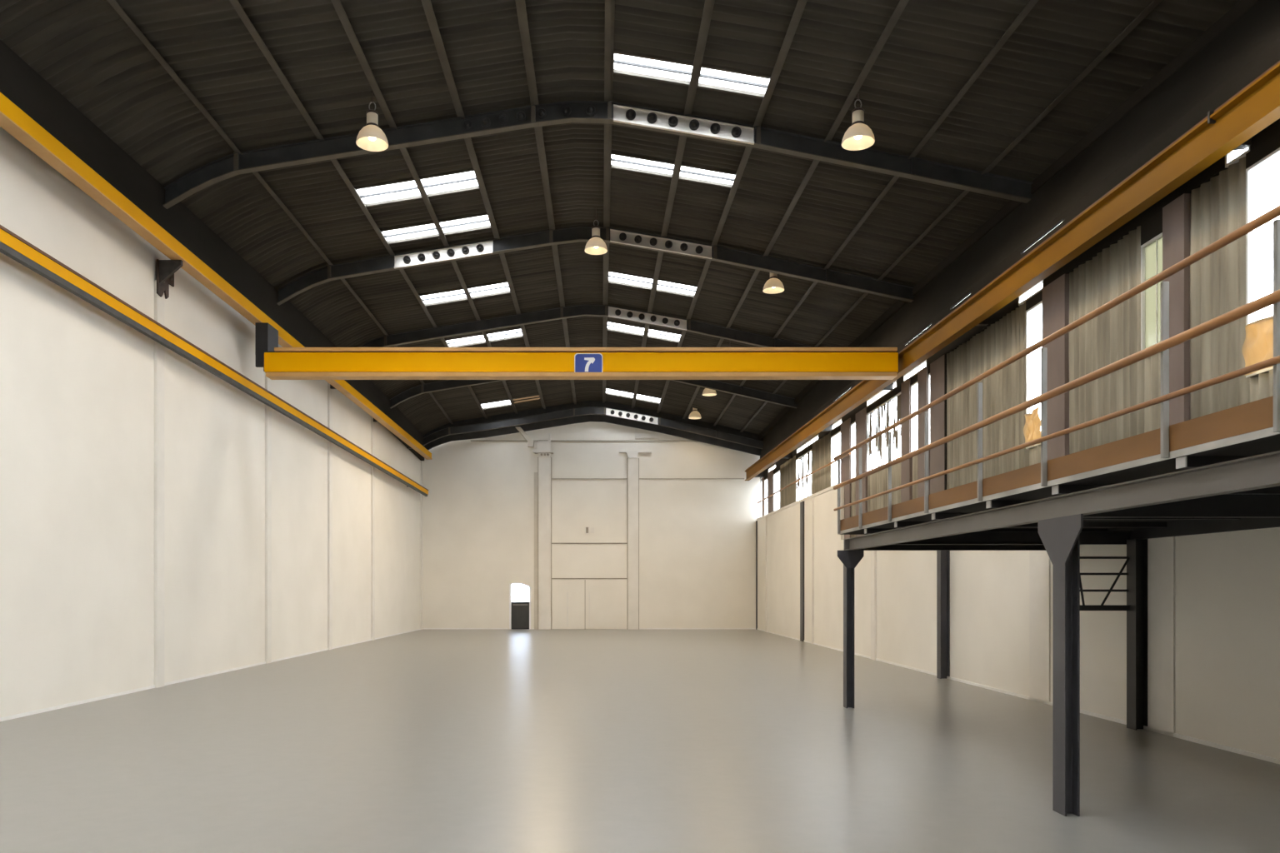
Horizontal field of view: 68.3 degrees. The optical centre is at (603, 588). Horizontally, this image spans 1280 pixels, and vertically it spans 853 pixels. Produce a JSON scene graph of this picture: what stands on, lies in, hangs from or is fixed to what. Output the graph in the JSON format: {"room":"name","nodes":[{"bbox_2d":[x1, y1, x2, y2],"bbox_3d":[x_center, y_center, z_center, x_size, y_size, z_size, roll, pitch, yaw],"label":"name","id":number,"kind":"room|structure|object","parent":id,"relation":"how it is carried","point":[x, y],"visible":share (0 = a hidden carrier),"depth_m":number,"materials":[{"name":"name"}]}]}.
{"room":"empty industrial warehouse","nodes":[
{"label":"empty industrial warehouse","id":0,"kind":"room"},
{"bbox_2d":[0,126,420,718],"bbox_3d":[-7.777,-2.536,16.900,0.250,8.472,43.803,0,0,0],"label":"wall","id":1,"kind":"structure","parent":0,"point":[77,381],"depth_m":15.81,"materials":[{"name":"paint"}]},
{"bbox_2d":[154,280,164,688],"bbox_3d":[-7.641,-1.775,16.185,0.075,6.950,0.270,0,0,0],"label":"pilaster","id":2,"kind":"object","parent":1,"relation":"attached to","point":[158,301],"visible":0.93,"depth_m":16.08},
{"bbox_2d":[156,259,182,299],"bbox_3d":[-7.401,-5.300,16.320,0.402,0.600,0.600,0,0,0],"label":"bracket","id":3,"kind":"object","parent":2,"relation":"attached to","point":[166,269],"visible":1,"depth_m":16.06,"materials":[{"name":"metal"}]},
{"bbox_2d":[0,629,420,721],"bbox_3d":[-7.643,1.677,16.900,0.020,0.045,43.801,0,0,0],"label":"baseboard","id":4,"kind":"structure","parent":1,"relation":"attached to","point":[17,716],"depth_m":15.86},
{"bbox_2d":[0,225,428,496],"bbox_3d":[-7.548,-4.242,16.662,0.381,1.048,43.284,0,0,1],"label":"rail","id":5,"kind":"object","parent":1,"relation":"attached to","point":[12,245],"visible":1,"depth_m":15.69,"materials":[{"name":"metal"}]},
{"bbox_2d":[0,92,432,459],"bbox_3d":[-7.418,-5.723,16.686,0.526,0.980,43.333,0,0,0],"label":"rail","id":6,"kind":"object","parent":1,"relation":"attached to","point":[13,120],"visible":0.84,"depth_m":14.75,"materials":[{"name":"metal"}]},
{"bbox_2d":[255,322,898,379],"bbox_3d":[-0.588,-4.934,19.750,13.325,1.198,1.000,0,0,0],"label":"girder","id":7,"kind":"object","parent":6,"relation":"on","point":[278,363],"visible":0.99,"depth_m":19.30,"materials":[{"name":"metal"}]},
{"bbox_2d":[574,353,602,372],"bbox_3d":[-0.304,-4.616,19.288,0.580,0.397,0.022,0,0,0],"label":"sign","id":8,"kind":"object","parent":7,"relation":"attached to","point":[583,362],"visible":1,"depth_m":19.28,"materials":[{"name":"metal"}]},
{"bbox_2d":[265,372,271,664],"bbox_3d":[-7.602,-2.119,21.335,0.075,7.637,0.270,0,0,0],"label":"pilaster","id":9,"kind":"object","parent":1,"relation":"attached to","point":[267,381],"visible":0.64,"depth_m":21.24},
{"bbox_2d":[327,382,332,649],"bbox_3d":[-7.566,-2.072,26.035,0.075,7.545,0.270,0,0,0],"label":"pilaster","id":10,"kind":"object","parent":1,"relation":"attached to","point":[329,390],"visible":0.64,"depth_m":25.90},
{"bbox_2d":[370,416,374,640],"bbox_3d":[-7.530,-1.998,30.735,0.075,7.395,0.270,0,0,0],"label":"pilaster","id":11,"kind":"object","parent":1,"relation":"attached to","point":[372,423],"visible":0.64,"depth_m":30.62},
{"bbox_2d":[420,460,422,629],"bbox_3d":[-7.469,-1.806,38.650,0.075,7.011,0.200,0,0,0],"label":"pilaster","id":12,"kind":"object","parent":1,"relation":"attached to","point":[421,461],"visible":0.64,"depth_m":38.55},
{"bbox_2d":[422,406,763,449],"bbox_3d":[-0.518,-6.494,38.186,14.063,1.730,0.178,0,0,0],"label":"roof frame","id":13,"kind":"object","parent":1,"relation":"attached to","point":[605,411],"visible":0.99,"depth_m":38.19,"materials":[{"name":"metal"}]},
{"bbox_2d":[389,380,797,408],"bbox_3d":[-0.398,-7.008,32.500,14.304,1.836,0.150,0,0,0],"label":"roof frame","id":14,"kind":"object","parent":1,"relation":"attached to","point":[742,391],"visible":0.4,"depth_m":32.49,"materials":[{"name":"metal"}]},
{"bbox_2d":[423,400,760,455],"bbox_3d":[-0.652,-6.496,38.670,14.595,2.460,0.100,0,0,0],"label":"roof beam","id":15,"kind":"structure","parent":0,"point":[599,418],"depth_m":38.62,"materials":[{"name":"metal"}]},
{"bbox_2d":[422,421,775,629],"bbox_3d":[-0.350,-2.661,38.950,15.100,8.722,0.300,0,0,0],"label":"wall","id":16,"kind":"structure","parent":0,"point":[697,537],"depth_m":38.80,"materials":[{"name":"paint"}]},
{"bbox_2d":[509,582,530,629],"bbox_3d":[-3.425,0.730,38.920,0.890,1.940,0.320,0,0,0],"label":"door","id":17,"kind":"structure","parent":16,"relation":"in","point":[519,593],"depth_m":38.92,"materials":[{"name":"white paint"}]},
{"bbox_2d":[534,472,537,629],"bbox_3d":[-2.762,-1.536,38.785,0.189,6.473,0.030,0,0,0],"label":"strip","id":18,"kind":"object","parent":16,"relation":"attached to","point":[535,473],"visible":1,"depth_m":38.77,"materials":[{"name":"paint"}]},
{"bbox_2d":[538,456,550,629],"bbox_3d":[-2.412,-1.845,38.715,0.498,7.091,0.170,0,0,0],"label":"pilaster","id":19,"kind":"object","parent":16,"relation":"attached to","point":[544,462],"visible":1,"depth_m":38.63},
{"bbox_2d":[532,433,553,456],"bbox_3d":[-2.464,-5.872,38.680,0.841,0.961,0.240,0,0,0],"label":"capital","id":20,"kind":"object","parent":19,"relation":"on","point":[540,446],"visible":1,"depth_m":38.60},
{"bbox_2d":[551,580,584,629],"bbox_3d":[-1.440,0.668,38.779,1.342,2.023,0.042,0,0,0],"label":"door","id":21,"kind":"structure","parent":16,"relation":"in","point":[567,596],"depth_m":38.76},
{"bbox_2d":[470,440,696,441],"bbox_3d":[-0.635,-6.062,38.775,9.648,0.058,0.050,0,0,0],"label":"trim","id":22,"kind":"structure","parent":16,"relation":"attached to","point":[471,440],"depth_m":38.75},
{"bbox_2d":[422,628,755,629],"bbox_3d":[-0.582,1.670,38.790,13.805,0.060,0.020,0,0,0],"label":"baseboard","id":23,"kind":"structure","parent":16,"relation":"attached to","point":[422,628],"depth_m":38.78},
{"bbox_2d":[585,580,626,629],"bbox_3d":[0.122,0.668,38.778,1.713,2.023,0.044,0,0,0],"label":"door","id":24,"kind":"structure","parent":16,"relation":"in","point":[606,600],"depth_m":38.76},
{"bbox_2d":[626,458,628,629],"bbox_3d":[0.996,-1.828,38.775,0.041,7.056,0.050,0,0,0],"label":"joint","id":25,"kind":"object","parent":16,"relation":"attached to","point":[627,458],"visible":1,"depth_m":38.75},
{"bbox_2d":[628,457,638,629],"bbox_3d":[1.228,-1.828,38.737,0.429,7.056,0.125,0,0,0],"label":"pilaster","id":26,"kind":"object","parent":16,"relation":"attached to","point":[632,462],"visible":1,"depth_m":38.68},
{"bbox_2d":[0,0,1240,434],"bbox_3d":[-0.014,-7.173,16.885,15.872,2.510,44.369,0,0,0],"label":"ceiling","id":27,"kind":"structure","parent":0,"point":[84,49],"depth_m":15.58,"materials":[{"name":"metal"}]},
{"bbox_2d":[0,40,424,460],"bbox_3d":[-7.543,-6.015,16.775,0.180,1.608,43.553,0,0,0],"label":"board","id":28,"kind":"object","parent":27,"relation":"attached to","point":[19,82],"visible":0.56,"depth_m":15.61,"materials":[{"name":"metal"}]},
{"bbox_2d":[106,0,453,424],"bbox_3d":[-6.216,-7.093,16.815,0.142,0.734,43.570,0,0,0],"label":"purlin","id":29,"kind":"object","parent":27,"relation":"attached to","point":[114,4],"visible":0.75,"depth_m":15.20,"materials":[{"name":"metal"}]},
{"bbox_2d":[229,0,487,418],"bbox_3d":[-4.816,-7.323,16.815,0.142,0.734,43.570,0,0,0],"label":"purlin","id":30,"kind":"object","parent":27,"relation":"attached to","point":[235,3],"visible":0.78,"depth_m":15.64,"materials":[{"name":"metal"}]},
{"bbox_2d":[355,92,388,151],"bbox_3d":[-3.680,-7.481,15.000,0.504,0.822,0.504,0,0,0],"label":"lamp","id":31,"kind":"object","parent":27,"relation":"hanging from","point":[370,137],"visible":1,"depth_m":14.95,"materials":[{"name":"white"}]},
{"bbox_2d":[353,177,423,207],"bbox_3d":[-4.220,-7.811,18.550,1.240,0.286,0.880,0,0,0],"label":"roof light","id":32,"kind":"object","parent":27,"relation":"attached to","point":[415,197],"visible":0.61,"depth_m":18.54,"materials":[{"name":"plastic"}]},
{"bbox_2d":[380,220,440,244],"bbox_3d":[-4.220,-7.792,20.600,1.240,0.289,0.780,0,0,0],"label":"roof light","id":33,"kind":"object","parent":27,"relation":"attached to","point":[434,234],"visible":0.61,"depth_m":20.59,"materials":[{"name":"plastic"}]},
{"bbox_2d":[330,0,517,414],"bbox_3d":[-3.576,-7.518,16.815,0.142,0.734,43.570,0,0,0],"label":"purlin","id":34,"kind":"object","parent":27,"relation":"attached to","point":[337,4],"visible":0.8,"depth_m":16.04,"materials":[{"name":"metal"}]},
{"bbox_2d":[418,286,468,306],"bbox_3d":[-4.220,-7.717,24.900,1.240,0.300,0.880,0,0,0],"label":"roof light","id":35,"kind":"object","parent":27,"relation":"attached to","point":[463,298],"visible":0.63,"depth_m":24.88,"materials":[{"name":"plastic"}]},
{"bbox_2d":[419,167,480,197],"bbox_3d":[-3.025,-8.001,18.550,1.150,0.276,0.880,0,0,0],"label":"roof light","id":36,"kind":"object","parent":27,"relation":"attached to","point":[472,187],"visible":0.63,"depth_m":18.54,"materials":[{"name":"plastic"}]},
{"bbox_2d":[438,211,492,235],"bbox_3d":[-3.025,-7.982,20.600,1.150,0.279,0.780,0,0,0],"label":"roof light","id":37,"kind":"object","parent":27,"relation":"attached to","point":[487,226],"visible":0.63,"depth_m":20.59,"materials":[{"name":"plastic"}]},
{"bbox_2d":[445,333,486,347],"bbox_3d":[-4.220,-7.603,28.900,1.240,0.310,0.880,0,0,0],"label":"roof light","id":38,"kind":"object","parent":27,"relation":"attached to","point":[446,340],"visible":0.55,"depth_m":28.90,"materials":[{"name":"plastic"}]},
{"bbox_2d":[420,0,545,409],"bbox_3d":[-2.426,-7.703,16.815,0.142,0.734,43.570,0,0,0],"label":"purlin","id":39,"kind":"object","parent":27,"relation":"attached to","point":[427,4],"visible":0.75,"depth_m":17.03,"materials":[{"name":"metal"}]},
{"bbox_2d":[466,280,511,299],"bbox_3d":[-3.025,-7.907,24.900,1.150,0.290,0.880,0,0,0],"label":"roof light","id":40,"kind":"object","parent":27,"relation":"attached to","point":[505,292],"visible":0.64,"depth_m":24.88,"materials":[{"name":"plastic"}]},
{"bbox_2d":[486,327,524,342],"bbox_3d":[-3.025,-7.793,28.900,1.150,0.300,0.880,0,0,0],"label":"roof light","id":41,"kind":"object","parent":27,"relation":"attached to","point":[520,335],"visible":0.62,"depth_m":28.92,"materials":[{"name":"plastic"}]},
{"bbox_2d":[515,0,576,404],"bbox_3d":[-1.166,-7.903,16.815,0.142,0.734,43.570,0,0,0],"label":"purlin","id":42,"kind":"object","parent":27,"relation":"attached to","point":[520,4],"visible":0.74,"depth_m":17.54,"materials":[{"name":"metal"}]},
{"bbox_2d":[584,207,607,254],"bbox_3d":[-0.160,-7.855,20.600,0.504,0.951,0.504,0,0,0],"label":"lamp","id":43,"kind":"object","parent":27,"relation":"hanging from","point":[595,246],"visible":1,"depth_m":20.53,"materials":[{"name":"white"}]},
{"bbox_2d":[602,0,614,403],"bbox_3d":[0.078,-7.963,16.815,0.164,0.734,43.570,0,0,0],"label":"purlin","id":44,"kind":"object","parent":27,"relation":"attached to","point":[609,4],"visible":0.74,"depth_m":17.55,"materials":[{"name":"metal"}]},
{"bbox_2d":[606,320,644,336],"bbox_3d":[0.708,-8.031,29.050,1.260,0.335,0.880,0,0,0],"label":"roof light","id":45,"kind":"object","parent":27,"relation":"attached to","point":[607,328],"visible":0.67,"depth_m":29.44,"materials":[{"name":"plastic"}]},
{"bbox_2d":[607,270,653,289],"bbox_3d":[0.733,-8.150,24.850,1.290,0.325,0.880,0,0,0],"label":"roof light","id":46,"kind":"object","parent":27,"relation":"attached to","point":[609,281],"visible":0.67,"depth_m":24.85,"materials":[{"name":"plastic"}]},
{"bbox_2d":[609,150,674,178],"bbox_3d":[0.772,-8.245,18.300,1.337,0.309,0.640,0,0,0],"label":"roof light","id":47,"kind":"object","parent":27,"relation":"attached to","point":[614,166],"visible":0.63,"depth_m":18.28,"materials":[{"name":"plastic"}]},
{"bbox_2d":[610,49,693,86],"bbox_3d":[0.793,-8.252,14.900,1.362,0.305,0.640,0,0,0],"label":"roof light","id":48,"kind":"object","parent":27,"relation":"attached to","point":[617,71],"visible":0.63,"depth_m":14.90,"materials":[{"name":"plastic"}]},
{"bbox_2d":[646,328,680,343],"bbox_3d":[1.883,-7.821,29.050,1.108,0.315,0.880,0,0,0],"label":"roof light","id":49,"kind":"object","parent":27,"relation":"attached to","point":[647,334],"visible":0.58,"depth_m":29.40,"materials":[{"name":"plastic"}]},
{"bbox_2d":[631,0,714,408],"bbox_3d":[1.404,-7.743,16.815,0.230,0.734,43.572,0,0,0],"label":"purlin","id":50,"kind":"object","parent":27,"relation":"attached to","point":[708,5],"visible":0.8,"depth_m":17.21,"materials":[{"name":"metal"}]},
{"bbox_2d":[655,278,697,297],"bbox_3d":[1.937,-7.940,24.850,1.135,0.305,0.880,0,0,0],"label":"roof light","id":51,"kind":"object","parent":27,"relation":"attached to","point":[657,289],"visible":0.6,"depth_m":24.85,"materials":[{"name":"plastic"}]},
{"bbox_2d":[676,161,737,188],"bbox_3d":[2.021,-8.036,18.300,1.174,0.289,0.640,0,0,0],"label":"roof light","id":52,"kind":"object","parent":27,"relation":"attached to","point":[723,184],"visible":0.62,"depth_m":18.28,"materials":[{"name":"plastic"}]},
{"bbox_2d":[656,0,807,413],"bbox_3d":[2.563,-7.543,16.816,0.288,0.734,43.574,0,0,-1],"label":"purlin","id":53,"kind":"object","parent":27,"relation":"attached to","point":[801,4],"visible":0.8,"depth_m":16.82,"materials":[{"name":"metal"}]},
{"bbox_2d":[695,63,770,99],"bbox_3d":[2.065,-8.043,14.900,1.195,0.285,0.640,0,0,0],"label":"roof light","id":54,"kind":"object","parent":27,"relation":"attached to","point":[699,84],"visible":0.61,"depth_m":14.90,"materials":[{"name":"plastic"}]},
{"bbox_2d":[762,272,784,294],"bbox_3d":[4.030,-7.392,22.300,0.504,0.684,0.504,0,0,0],"label":"lamp","id":55,"kind":"object","parent":27,"relation":"hanging from","point":[772,286],"visible":0.76,"depth_m":22.21,"materials":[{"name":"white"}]},
{"bbox_2d":[682,0,909,419],"bbox_3d":[3.752,-7.303,16.817,0.347,0.734,43.577,0,0,-1],"label":"purlin","id":56,"kind":"object","parent":27,"relation":"attached to","point":[902,4],"visible":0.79,"depth_m":15.61,"materials":[{"name":"metal"}]},
{"bbox_2d":[841,93,874,150],"bbox_3d":[3.950,-7.288,14.600,0.504,0.776,0.504,0,0,0],"label":"lamp","id":57,"kind":"object","parent":27,"relation":"hanging from","point":[859,136],"visible":1,"depth_m":14.55,"materials":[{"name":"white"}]},
{"bbox_2d":[713,0,1038,425],"bbox_3d":[5.156,-7.013,16.818,0.417,0.734,43.582,0,0,-1],"label":"purlin","id":58,"kind":"object","parent":27,"relation":"attached to","point":[1031,4],"visible":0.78,"depth_m":15.12,"materials":[{"name":"metal"}]},
{"bbox_2d":[740,0,1162,432],"bbox_3d":[6.383,-6.753,16.819,0.478,0.734,43.588,0,0,-1],"label":"purlin","id":59,"kind":"object","parent":27,"relation":"attached to","point":[1154,3],"visible":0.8,"depth_m":14.71,"materials":[{"name":"metal"}]},
{"bbox_2d":[0,629,1279,852],"bbox_3d":[-0.488,1.800,16.950,15.264,0.200,44.300,0,0,0],"label":"floor","id":60,"kind":"structure","parent":0,"point":[512,741],"depth_m":9.17,"materials":[{"name":"concrete"}]},
{"bbox_2d":[936,550,949,679],"bbox_3d":[6.390,0.210,17.700,0.170,2.980,0.200,0,0,0],"label":"steel column","id":61,"kind":"structure","parent":60,"relation":"on","point":[942,557],"depth_m":17.69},
{"bbox_2d":[837,427,1279,816],"bbox_3d":[4.974,0.447,4.295,3.334,2.506,18.390,0,0,0],"label":"platform","id":62,"kind":"object","parent":60,"relation":"on","point":[1230,484],"visible":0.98,"depth_m":7.09,"materials":[{"name":"black metal"}]},
{"bbox_2d":[833,205,1279,534],"bbox_3d":[3.312,-1.314,4.230,0.109,1.088,18.260,0,0,0],"label":"railing","id":63,"kind":"object","parent":62,"relation":"attached to","point":[1264,413],"visible":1,"depth_m":6.12,"materials":[{"name":"brown metal"}]},
{"bbox_2d":[1126,539,1147,730],"bbox_3d":[6.442,0.556,11.350,0.160,2.288,0.200,0,0,0],"label":"steel column","id":64,"kind":"structure","parent":60,"relation":"on","point":[1137,549],"depth_m":11.34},
{"bbox_2d":[1080,556,1129,610],"bbox_3d":[6.033,-0.131,11.420,0.687,0.807,0.080,0,0,0],"label":"frame","id":65,"kind":"object","parent":64,"relation":"attached to","point":[1082,607],"visible":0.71,"depth_m":11.39,"materials":[{"name":"black metal"}]},
{"bbox_2d":[757,486,1279,759],"bbox_3d":[6.656,-0.550,17.050,0.350,4.500,44.104,0,0,0],"label":"wall","id":66,"kind":"structure","parent":0,"point":[1227,583],"depth_m":13.65,"materials":[{"name":"paint"}]},
{"bbox_2d":[765,517,766,632],"bbox_3d":[6.322,-0.530,36.580,0.071,4.460,0.160,0,0,0],"label":"pilaster","id":67,"kind":"object","parent":66,"relation":"attached to","point":[765,517],"visible":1,"depth_m":36.52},
{"bbox_2d":[767,470,773,514],"bbox_3d":[6.489,-3.650,36.316,0.128,1.700,1.041,0,0,0],"label":"wall post","id":68,"kind":"object","parent":66,"relation":"on","point":[770,475],"visible":0.57,"depth_m":36.24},
{"bbox_2d":[780,455,795,508],"bbox_3d":[6.518,-3.650,33.127,0.083,1.700,2.739,0,0,0],"label":"corrugated panel","id":69,"kind":"object","parent":66,"relation":"attached to","point":[787,470],"visible":0.76,"depth_m":33.11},
{"bbox_2d":[756,482,841,520],"bbox_3d":[6.420,-2.815,32.075,0.140,0.090,13.251,0,0,0],"label":"ledge","id":70,"kind":"object","parent":66,"relation":"attached to","point":[829,488],"visible":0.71,"depth_m":30.52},
{"bbox_2d":[800,501,804,641],"bbox_3d":[6.360,-0.530,30.110,0.048,4.460,0.420,0,0,0],"label":"steel column","id":71,"kind":"structure","parent":66,"relation":"attached to","point":[802,504],"depth_m":30.02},
{"bbox_2d":[811,497,814,644],"bbox_3d":[6.380,-0.530,28.650,0.071,4.460,0.100,0,0,0],"label":"pilaster","id":72,"kind":"object","parent":66,"relation":"attached to","point":[812,498],"visible":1,"depth_m":28.60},
{"bbox_2d":[811,431,830,494],"bbox_3d":[6.555,-3.650,28.220,0.084,1.700,2.406,0,0,0],"label":"corrugated panel","id":73,"kind":"object","parent":66,"relation":"attached to","point":[822,447],"visible":0.76,"depth_m":28.14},
{"bbox_2d":[840,418,854,539],"bbox_3d":[6.570,-2.900,25.359,0.127,3.200,0.930,0,0,0],"label":"wall post","id":74,"kind":"object","parent":66,"relation":"on","point":[846,426],"visible":0.36,"depth_m":25.16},
{"bbox_2d":[855,407,869,536],"bbox_3d":[6.581,-2.900,23.886,0.127,3.200,0.900,0,0,0],"label":"wall post","id":75,"kind":"object","parent":66,"relation":"on","point":[861,417],"visible":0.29,"depth_m":23.66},
{"bbox_2d":[867,471,879,512],"bbox_3d":[6.593,-2.075,22.984,0.085,1.550,0.903,0,0,0],"label":"corrugated panel","id":76,"kind":"object","parent":66,"relation":"on","point":[873,479],"visible":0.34,"depth_m":22.86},
{"bbox_2d":[870,550,876,660],"bbox_3d":[6.427,0.210,22.350,0.072,2.980,0.300,0,0,0],"label":"pilaster","id":77,"kind":"object","parent":66,"relation":"attached to","point":[873,553],"visible":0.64,"depth_m":22.26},
{"bbox_2d":[879,462,900,509],"bbox_3d":[6.602,-2.075,21.612,0.082,1.550,1.840,0,0,-1],"label":"corrugated panel","id":78,"kind":"object","parent":66,"relation":"on","point":[896,469],"visible":0.25,"depth_m":21.47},
{"bbox_2d":[900,378,914,502],"bbox_3d":[6.606,-2.900,20.418,0.124,3.200,0.548,0,0,0],"label":"wall post","id":79,"kind":"object","parent":66,"relation":"on","point":[907,465],"visible":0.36,"depth_m":20.35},
{"bbox_2d":[910,374,917,452],"bbox_3d":[6.610,-3.675,19.884,0.064,1.650,0.520,0,0,0],"label":"window","id":80,"kind":"structure","parent":79,"relation":"attached to","point":[914,379],"depth_m":20.11,"materials":[{"name":"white glass"}]},
{"bbox_2d":[912,455,917,499],"bbox_3d":[6.612,-2.075,19.884,0.072,1.550,0.520,0,0,0],"label":"curtain","id":81,"kind":"object","parent":66,"relation":"on","point":[914,458],"visible":0.3,"depth_m":19.90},
{"bbox_2d":[917,366,929,498],"bbox_3d":[6.614,-2.900,19.353,0.124,3.200,0.542,0,0,0],"label":"wall post","id":82,"kind":"object","parent":66,"relation":"on","point":[922,375],"visible":0.36,"depth_m":19.36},
{"bbox_2d":[930,355,944,494],"bbox_3d":[6.620,-2.900,18.509,0.126,3.200,0.766,0,0,0],"label":"wall post","id":83,"kind":"object","parent":66,"relation":"on","point":[937,367],"visible":0.36,"depth_m":18.51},
{"bbox_2d":[944,329,986,489],"bbox_3d":[6.638,-2.900,17.196,0.101,3.200,1.862,0,0,-2],"label":"curtain","id":84,"kind":"object","parent":66,"relation":"on","point":[967,362],"visible":0.59,"depth_m":17.27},
{"bbox_2d":[986,301,1029,478],"bbox_3d":[6.647,-2.900,15.507,0.090,3.200,1.516,0,0,-1],"label":"curtain","id":85,"kind":"object","parent":66,"relation":"on","point":[1006,388],"visible":0.51,"depth_m":15.45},
{"bbox_2d":[756,628,1279,764],"bbox_3d":[6.472,1.677,16.900,0.020,0.045,43.801,0,0,0],"label":"baseboard","id":86,"kind":"structure","parent":66,"relation":"attached to","point":[1272,760],"depth_m":12.23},
{"bbox_2d":[1029,445,1040,465],"bbox_3d":[6.654,-1.740,14.448,0.078,0.880,0.604,0,0,0],"label":"corrugated panel","id":87,"kind":"object","parent":66,"relation":"on","point":[1035,452],"visible":0.28,"depth_m":14.48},
{"bbox_2d":[1029,550,1050,704],"bbox_3d":[6.504,0.210,14.010,0.045,2.980,0.620,0,0,0],"label":"pilaster","id":88,"kind":"object","parent":66,"relation":"attached to","point":[1039,561],"visible":0.64,"depth_m":13.99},
{"bbox_2d":[1042,273,1069,460],"bbox_3d":[6.655,-2.900,13.808,0.125,3.200,0.677,0,0,0],"label":"wall post","id":89,"kind":"object","parent":66,"relation":"on","point":[1056,294],"visible":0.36,"depth_m":13.66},
{"bbox_2d":[1068,225,1144,454],"bbox_3d":[6.669,-2.900,12.552,0.086,3.200,1.835,0,0,-1],"label":"curtain","id":90,"kind":"object","parent":66,"relation":"on","point":[1112,336],"visible":0.55,"depth_m":12.46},
{"bbox_2d":[1144,352,1160,432],"bbox_3d":[6.677,-2.075,11.387,0.072,1.550,0.494,0,0,0],"label":"corrugated panel","id":91,"kind":"object","parent":66,"relation":"on","point":[1152,363],"visible":0.25,"depth_m":11.40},
{"bbox_2d":[1147,536,1174,735],"bbox_3d":[6.526,0.210,11.000,0.044,2.980,0.500,0,0,0],"label":"pilaster","id":92,"kind":"object","parent":66,"relation":"attached to","point":[1161,551],"visible":0.64,"depth_m":10.98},
{"bbox_2d":[1162,193,1190,425],"bbox_3d":[6.676,-2.900,10.936,0.123,3.200,0.409,0,0,0],"label":"wall post","id":93,"kind":"object","parent":66,"relation":"on","point":[1176,215],"visible":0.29,"depth_m":10.85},
{"bbox_2d":[1250,369,1273,402],"bbox_3d":[6.697,-1.740,8.989,0.090,0.880,1.530,0,0,0],"label":"corrugated panel","id":94,"kind":"object","parent":66,"relation":"on","point":[1262,385],"visible":0.29,"depth_m":9.53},
{"bbox_2d":[760,0,1279,478],"bbox_3d":[7.225,-5.683,16.875,1.245,2.606,43.760,0,0,0],"label":"wall","id":95,"kind":"structure","parent":0,"point":[1249,47],"depth_m":13.21,"materials":[{"name":"metal"}]},
{"bbox_2d":[357,304,814,347],"bbox_3d":[-0.282,-7.205,26.986,14.536,1.836,0.178,0,0,0],"label":"roof frame","id":96,"kind":"object","parent":95,"relation":"attached to","point":[583,310],"visible":0.88,"depth_m":26.99,"materials":[{"name":"metal"}]},
{"bbox_2d":[276,225,914,305],"bbox_3d":[-0.166,-7.323,21.486,14.768,1.836,0.178,0,0,0],"label":"roof frame","id":97,"kind":"object","parent":95,"relation":"attached to","point":[580,233],"visible":0.99,"depth_m":21.49,"materials":[{"name":"metal"}]},
{"bbox_2d":[162,100,1033,209],"bbox_3d":[-0.051,-7.362,16.036,14.998,1.836,0.178,0,0,0],"label":"roof frame","id":98,"kind":"object","parent":95,"relation":"attached to","point":[572,111],"visible":0.99,"depth_m":16.04,"materials":[{"name":"metal"}]},
{"bbox_2d":[773,465,779,511],"bbox_3d":[6.497,-3.675,35.146,0.060,1.650,1.300,0,0,0],"label":"window","id":99,"kind":"structure","parent":95,"relation":"in","point":[777,471],"depth_m":35.23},
{"bbox_2d":[795,444,812,501],"bbox_3d":[6.531,-3.675,30.590,0.060,1.650,2.336,0,0,0],"label":"window","id":100,"kind":"structure","parent":95,"relation":"in","point":[807,451],"depth_m":30.58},
{"bbox_2d":[830,425,840,486],"bbox_3d":[6.562,-3.675,26.420,0.060,1.650,1.194,0,0,0],"label":"window","id":101,"kind":"structure","parent":95,"relation":"in","point":[837,431],"depth_m":26.99,"materials":[{"name":"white glass"}]},
{"bbox_2d":[866,400,877,471],"bbox_3d":[6.587,-3.675,22.984,0.060,1.650,0.904,0,0,0],"label":"window","id":102,"kind":"structure","parent":95,"relation":"in","point":[872,407],"depth_m":23.17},
{"bbox_2d":[877,385,900,466],"bbox_3d":[6.597,-3.675,21.612,0.060,1.650,1.841,0,0,0],"label":"window","id":103,"kind":"structure","parent":95,"relation":"in","point":[887,398],"depth_m":21.73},
{"bbox_2d":[757,0,1259,440],"bbox_3d":[7.221,-6.484,16.820,0.520,0.864,43.592,0,0,-2],"label":"purlin","id":104,"kind":"object","parent":95,"relation":"attached to","point":[1242,6],"visible":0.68,"depth_m":15.02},
{"bbox_2d":[745,60,1279,480],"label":"crane rail beam","id":105,"kind":"structure","parent":95,"relation":"in","point":[1152,228],"depth_m":11.60,"materials":[{"name":"metal"}]},
{"bbox_2d":[1025,290,1042,449],"bbox_3d":[6.650,-3.340,14.448,0.064,2.320,0.604,0,0,0],"label":"window","id":106,"kind":"structure","parent":95,"relation":"in","point":[1035,302],"depth_m":14.72,"materials":[{"name":"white glass"}]},
{"bbox_2d":[1023,405,1040,446],"bbox_3d":[6.583,-2.480,14.452,0.098,0.580,0.479,0,0,0],"label":"sheet","id":107,"kind":"object","parent":106,"relation":"attached to","point":[1032,429],"visible":0.89,"depth_m":14.43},
{"bbox_2d":[1190,156,1249,419],"bbox_3d":[6.687,-2.900,10.242,0.091,3.200,0.978,0,0,0],"label":"curtain","id":108,"kind":"object","parent":95,"relation":"attached to","point":[1217,281],"visible":0.56,"depth_m":10.27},
{"bbox_2d":[1245,131,1279,377],"bbox_3d":[6.691,-3.340,8.989,0.060,2.320,1.530,0,0,0],"label":"window","id":109,"kind":"structure","parent":95,"relation":"in","point":[1269,149],"depth_m":9.72,"materials":[{"name":"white glass"}]},
{"bbox_2d":[1241,315,1273,375],"bbox_3d":[6.622,-2.480,9.153,0.099,0.580,1.116,0,0,0],"label":"sheet","id":110,"kind":"object","parent":109,"relation":"attached to","point":[1257,347],"visible":0.82,"depth_m":9.52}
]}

